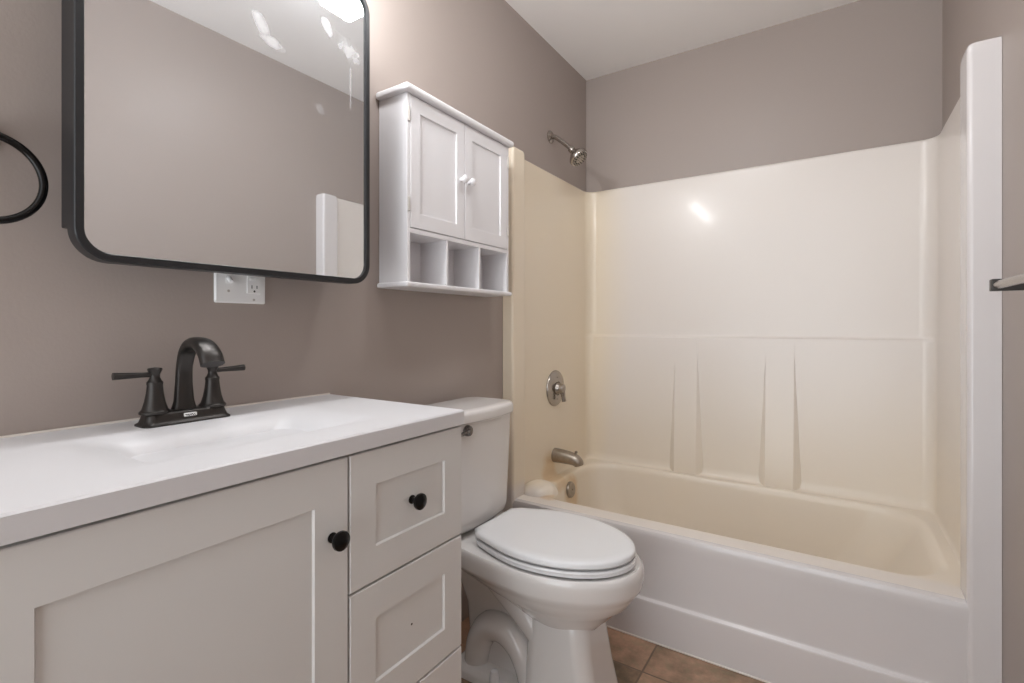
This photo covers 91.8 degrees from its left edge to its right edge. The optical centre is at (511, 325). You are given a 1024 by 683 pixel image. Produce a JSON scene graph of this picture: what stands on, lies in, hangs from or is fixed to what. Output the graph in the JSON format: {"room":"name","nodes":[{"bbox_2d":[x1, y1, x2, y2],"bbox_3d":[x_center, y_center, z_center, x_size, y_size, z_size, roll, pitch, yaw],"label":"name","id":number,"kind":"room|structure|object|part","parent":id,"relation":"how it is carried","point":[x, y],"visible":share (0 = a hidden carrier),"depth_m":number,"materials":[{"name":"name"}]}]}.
{"room":"bathroom","nodes":[
{"label":"bathroom","id":0,"kind":"room"},
{"bbox_2d":[0,0,585,621],"bbox_3d":[-0.660,-0.133,1.184,0.100,2.440,3.965,0,0,33],"label":"wall","id":1,"kind":"structure","parent":0,"point":[70,321],"depth_m":1.21,"materials":[{"name":"beige paint"}]},
{"bbox_2d":[0,132,48,223],"bbox_3d":[-0.825,-0.247,0.773,0.070,0.180,0.142,0,0,33],"label":"towel ring","id":2,"kind":"object","parent":1,"relation":"attached to","point":[40,199],"visible":1,"depth_m":0.80,"materials":[{"name":"black metal"}]},
{"bbox_2d":[61,0,369,283],"bbox_3d":[-0.589,-0.482,1.076,0.134,0.751,0.599,0,0,33],"label":"mirror","id":3,"kind":"object","parent":1,"relation":"attached to","point":[213,136],"visible":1,"depth_m":0.97,"materials":[{"name":"clear glass"}]},
{"bbox_2d":[214,273,264,303],"bbox_3d":[-0.618,-0.109,1.137,0.020,0.114,0.116,0,0,33],"label":"wall plate","id":4,"kind":"object","parent":1,"relation":"attached to","point":[228,288],"visible":0.66,"depth_m":1.13,"materials":[{"name":"white plastic"}]},
{"bbox_2d":[226,274,232,282],"bbox_3d":[-0.633,-0.109,1.113,0.019,0.026,0.012,0,0,33],"label":"toggle switch","id":5,"kind":"object","parent":4,"relation":"attached to","point":[229,277],"depth_m":1.11,"materials":[{"name":"white plastic"}]},
{"bbox_2d":[247,276,260,293],"bbox_3d":[-0.605,-0.109,1.164,0.004,0.067,0.033,0,0,33],"label":"outlet","id":6,"kind":"object","parent":4,"relation":"attached to","point":[253,282],"depth_m":1.16,"materials":[{"name":"white plastic"}]},
{"bbox_2d":[376,82,513,296],"bbox_3d":[-0.194,-0.404,1.671,0.145,0.582,0.560,0,0,33],"label":"upper cabinet","id":7,"kind":"object","parent":1,"relation":"attached to","point":[444,228],"visible":1,"depth_m":1.57,"materials":[{"name":"white paint"}]},
{"bbox_3d":[-0.231,-0.479,1.544,0.015,0.384,0.250,0,0,33],"label":"door","id":8,"kind":"part","parent":7,"relation":"part of","materials":[{"name":"white paint"}]},
{"bbox_2d":[410,228,506,255],"bbox_3d":[-0.204,-0.278,1.677,0.113,0.014,0.504,0,0,33],"label":"shelf","id":9,"kind":"object","parent":7,"relation":"attached to","point":[457,244],"depth_m":1.63,"materials":[{"name":"white paint"}]},
{"bbox_3d":[-0.156,-0.480,1.622,0.028,0.026,0.026,0,0,33],"label":"knob","id":10,"kind":"part","parent":7,"relation":"part of","materials":[{"name":"white paint"}]},
{"bbox_3d":[-0.134,-0.480,1.655,0.028,0.026,0.026,0,0,33],"label":"knob","id":11,"kind":"part","parent":7,"relation":"part of","materials":[{"name":"white paint"}]},
{"bbox_3d":[-0.094,-0.479,1.756,0.015,0.384,0.250,0,0,33],"label":"door","id":12,"kind":"part","parent":7,"relation":"part of","materials":[{"name":"white paint"}]},
{"bbox_2d":[547,130,586,165],"bbox_3d":[0.263,-0.844,2.336,0.190,0.190,0.092,0,0,33],"label":"shower","id":13,"kind":"object","parent":1,"relation":"attached to","point":[577,156],"visible":1,"depth_m":2.31,"materials":[{"name":"silver metal"}]},
{"bbox_3d":[0.235,-0.870,2.353,0.123,0.099,0.021,0,0,33],"label":"arm","id":14,"kind":"part","parent":13,"relation":"part of","materials":[{"name":"silver metal"}]},
{"bbox_2d":[460,617,764,682],"bbox_3d":[0.009,1.127,0.749,1.697,0.080,3.965,0,0,33],"label":"floor","id":15,"kind":"structure","parent":0,"point":[636,660],"depth_m":1.59,"materials":[{"name":"brown tile"}]},
{"bbox_2d":[0,426,460,682],"bbox_3d":[-0.497,0.652,0.889,0.487,0.870,0.762,0,0,33],"label":"vanity cabinet","id":16,"kind":"object","parent":15,"relation":"on","point":[347,568],"visible":0.96,"depth_m":0.72,"materials":[{"name":"white paint"}]},
{"bbox_3d":[-0.409,0.602,0.652,0.020,0.761,0.456,0,0,33],"label":"door","id":17,"kind":"part","parent":16,"relation":"part of","materials":[{"name":"white paint"}]},
{"bbox_2d":[0,393,463,545],"bbox_3d":[-0.509,0.215,0.896,0.467,0.069,0.770,0,0,33],"label":"countertop","id":18,"kind":"structure","parent":16,"relation":"on","point":[52,480],"depth_m":0.75,"materials":[{"name":"white stone"}]},
{"bbox_2d":[111,337,245,428],"bbox_3d":[-0.599,0.102,0.940,0.147,0.163,0.230,0,0,33],"label":"faucet","id":19,"kind":"object","parent":18,"relation":"on","point":[155,412],"visible":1,"depth_m":0.94,"materials":[{"name":"black metal"}]},
{"bbox_3d":[-0.682,0.088,0.893,0.013,0.013,0.060,0,0,33],"label":"lever","id":20,"kind":"part","parent":19,"relation":"part of","materials":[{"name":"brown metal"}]},
{"bbox_3d":[-0.664,0.119,0.922,0.049,0.086,0.049,0,0,33],"label":"handle","id":21,"kind":"part","parent":19,"relation":"part of","materials":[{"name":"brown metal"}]},
{"bbox_3d":[-0.636,0.172,0.964,0.058,0.024,0.154,0,0,33],"label":"plate","id":22,"kind":"part","parent":19,"relation":"part of","materials":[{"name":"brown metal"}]},
{"bbox_3d":[-0.594,0.092,0.937,0.136,0.143,0.046,0,0,33],"label":"spout","id":23,"kind":"part","parent":19,"relation":"part of","materials":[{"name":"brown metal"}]},
{"bbox_3d":[-0.608,0.119,1.007,0.049,0.086,0.049,0,0,33],"label":"handle","id":24,"kind":"part","parent":19,"relation":"part of","materials":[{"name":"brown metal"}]},
{"bbox_3d":[-0.590,0.088,1.035,0.013,0.013,0.060,0,0,33],"label":"lever","id":25,"kind":"part","parent":19,"relation":"part of","materials":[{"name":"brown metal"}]},
{"bbox_3d":[-0.282,0.346,0.803,0.033,0.032,0.032,0,0,33],"label":"knob","id":26,"kind":"part","parent":16,"relation":"part of","materials":[{"name":"black metal"}]},
{"bbox_3d":[-0.201,0.339,0.972,0.020,0.235,0.300,0,0,33],"label":"drawer","id":27,"kind":"part","parent":16,"relation":"part of","materials":[{"name":"white paint"}]},
{"bbox_3d":[-0.201,0.581,0.972,0.020,0.241,0.300,0,0,33],"label":"drawer","id":28,"kind":"part","parent":16,"relation":"part of","materials":[{"name":"white paint"}]},
{"bbox_3d":[-0.184,0.339,0.962,0.033,0.032,0.032,0,0,33],"label":"knob","id":29,"kind":"part","parent":16,"relation":"part of","materials":[{"name":"black metal"}]},
{"bbox_3d":[-0.201,0.844,0.972,0.020,0.277,0.300,0,0,33],"label":"drawer","id":30,"kind":"part","parent":16,"relation":"part of","materials":[{"name":"white paint"}]},
{"bbox_2d":[427,397,643,682],"bbox_3d":[0.054,0.673,1.525,0.704,0.828,0.380,0,0,33],"label":"toilet","id":31,"kind":"object","parent":15,"relation":"on","point":[542,587],"visible":0.9,"depth_m":1.42,"materials":[{"name":"white ceramic"}]},
{"bbox_3d":[-0.143,0.321,1.500,0.023,0.034,0.077,0,0,33],"label":"flush lever","id":32,"kind":"part","parent":31,"relation":"part of","materials":[{"name":"silver metal"}]},
{"bbox_3d":[-0.151,0.280,1.658,0.216,0.041,0.352,0,0,33],"label":"tank lid","id":33,"kind":"part","parent":31,"relation":"part of","materials":[{"name":"white ceramic"}]},
{"bbox_3d":[-0.155,0.472,1.661,0.198,0.357,0.342,0,0,33],"label":"tank","id":34,"kind":"part","parent":31,"relation":"part of","materials":[{"name":"white ceramic"}]},
{"bbox_3d":[0.135,0.624,1.472,0.464,0.022,0.348,0,0,33],"label":"lid","id":35,"kind":"part","parent":31,"relation":"part of","materials":[{"name":"white plastic"}]},
{"bbox_3d":[0.137,0.647,1.471,0.464,0.018,0.350,0,0,33],"label":"seat","id":36,"kind":"part","parent":31,"relation":"part of","materials":[{"name":"white plastic"}]},
{"bbox_2d":[503,36,1001,682],"bbox_3d":[0.810,0.174,1.978,1.495,1.828,0.827,0,0,33],"label":"shower","id":37,"kind":"object","parent":15,"relation":"on","point":[783,380],"visible":0.87,"depth_m":2.04,"materials":[{"name":"white plastic"}]},
{"bbox_2d":[546,370,565,405],"bbox_3d":[0.227,0.298,2.364,0.057,0.172,0.172,0,0,33],"label":"shower valve","id":38,"kind":"object","parent":37,"relation":"attached to","point":[555,387],"visible":1,"depth_m":2.35,"materials":[{"name":"silver metal"}]},
{"bbox_3d":[0.233,0.315,2.360,0.044,0.093,0.060,0,0,33],"label":"lever handle","id":39,"kind":"part","parent":38,"relation":"part of","materials":[{"name":"silver metal"}]},
{"bbox_2d":[551,448,583,466],"bbox_3d":[0.264,0.618,2.334,0.154,0.073,0.068,0,0,33],"label":"tub spout","id":40,"kind":"object","parent":37,"relation":"attached to","point":[558,455],"visible":1,"depth_m":2.31,"materials":[{"name":"silver metal"}]},
{"bbox_3d":[0.274,0.770,2.333,0.029,0.073,0.072,0,0,33],"label":"overflow plate","id":41,"kind":"part","parent":37,"relation":"part of","materials":[{"name":"silver metal"}]},
{"bbox_2d":[517,459,964,598],"bbox_3d":[0.814,0.869,1.984,1.489,0.323,0.809,0,0,33],"label":"tub basin","id":42,"kind":"object","parent":37,"relation":"in","point":[695,534],"depth_m":1.91,"materials":[{"name":"beige plastic"}]},
{"bbox_3d":[0.825,-0.008,2.001,1.493,1.440,0.773,0,0,33],"label":"wall panel","id":43,"kind":"part","parent":37,"relation":"part of","materials":[{"name":"beige plastic"}]},
{"bbox_2d":[505,0,858,80],"bbox_3d":[0.009,-1.393,0.749,1.697,0.080,3.965,0,0,33],"label":"ceiling","id":44,"kind":"structure","parent":0,"point":[597,38],"depth_m":2.21,"materials":[{"name":"white paint"}]},
{"bbox_2d":[586,0,941,191],"bbox_3d":[1.064,-0.133,2.368,1.497,2.440,0.100,0,0,33],"label":"wall","id":45,"kind":"structure","parent":0,"point":[861,74],"depth_m":2.23,"materials":[{"name":"beige paint"}]},
{"bbox_2d":[942,0,1023,682],"bbox_3d":[0.679,-0.133,0.313,0.100,2.440,3.965,0,0,33],"label":"wall","id":46,"kind":"structure","parent":0,"point":[965,23],"depth_m":1.17,"materials":[{"name":"beige paint"}]},
{"bbox_2d":[989,273,1023,290],"bbox_3d":[0.863,-0.085,0.758,0.076,0.048,0.660,0,0,33],"label":"towel bar","id":47,"kind":"object","parent":46,"relation":"attached to","point":[1014,283],"visible":1,"depth_m":1.00,"materials":[{"name":"silver metal"}]},
{"bbox_3d":[1.030,-0.085,1.014,0.076,0.048,0.048,0,0,33],"label":"post","id":48,"kind":"part","parent":47,"relation":"part of","materials":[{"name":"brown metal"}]}
]}

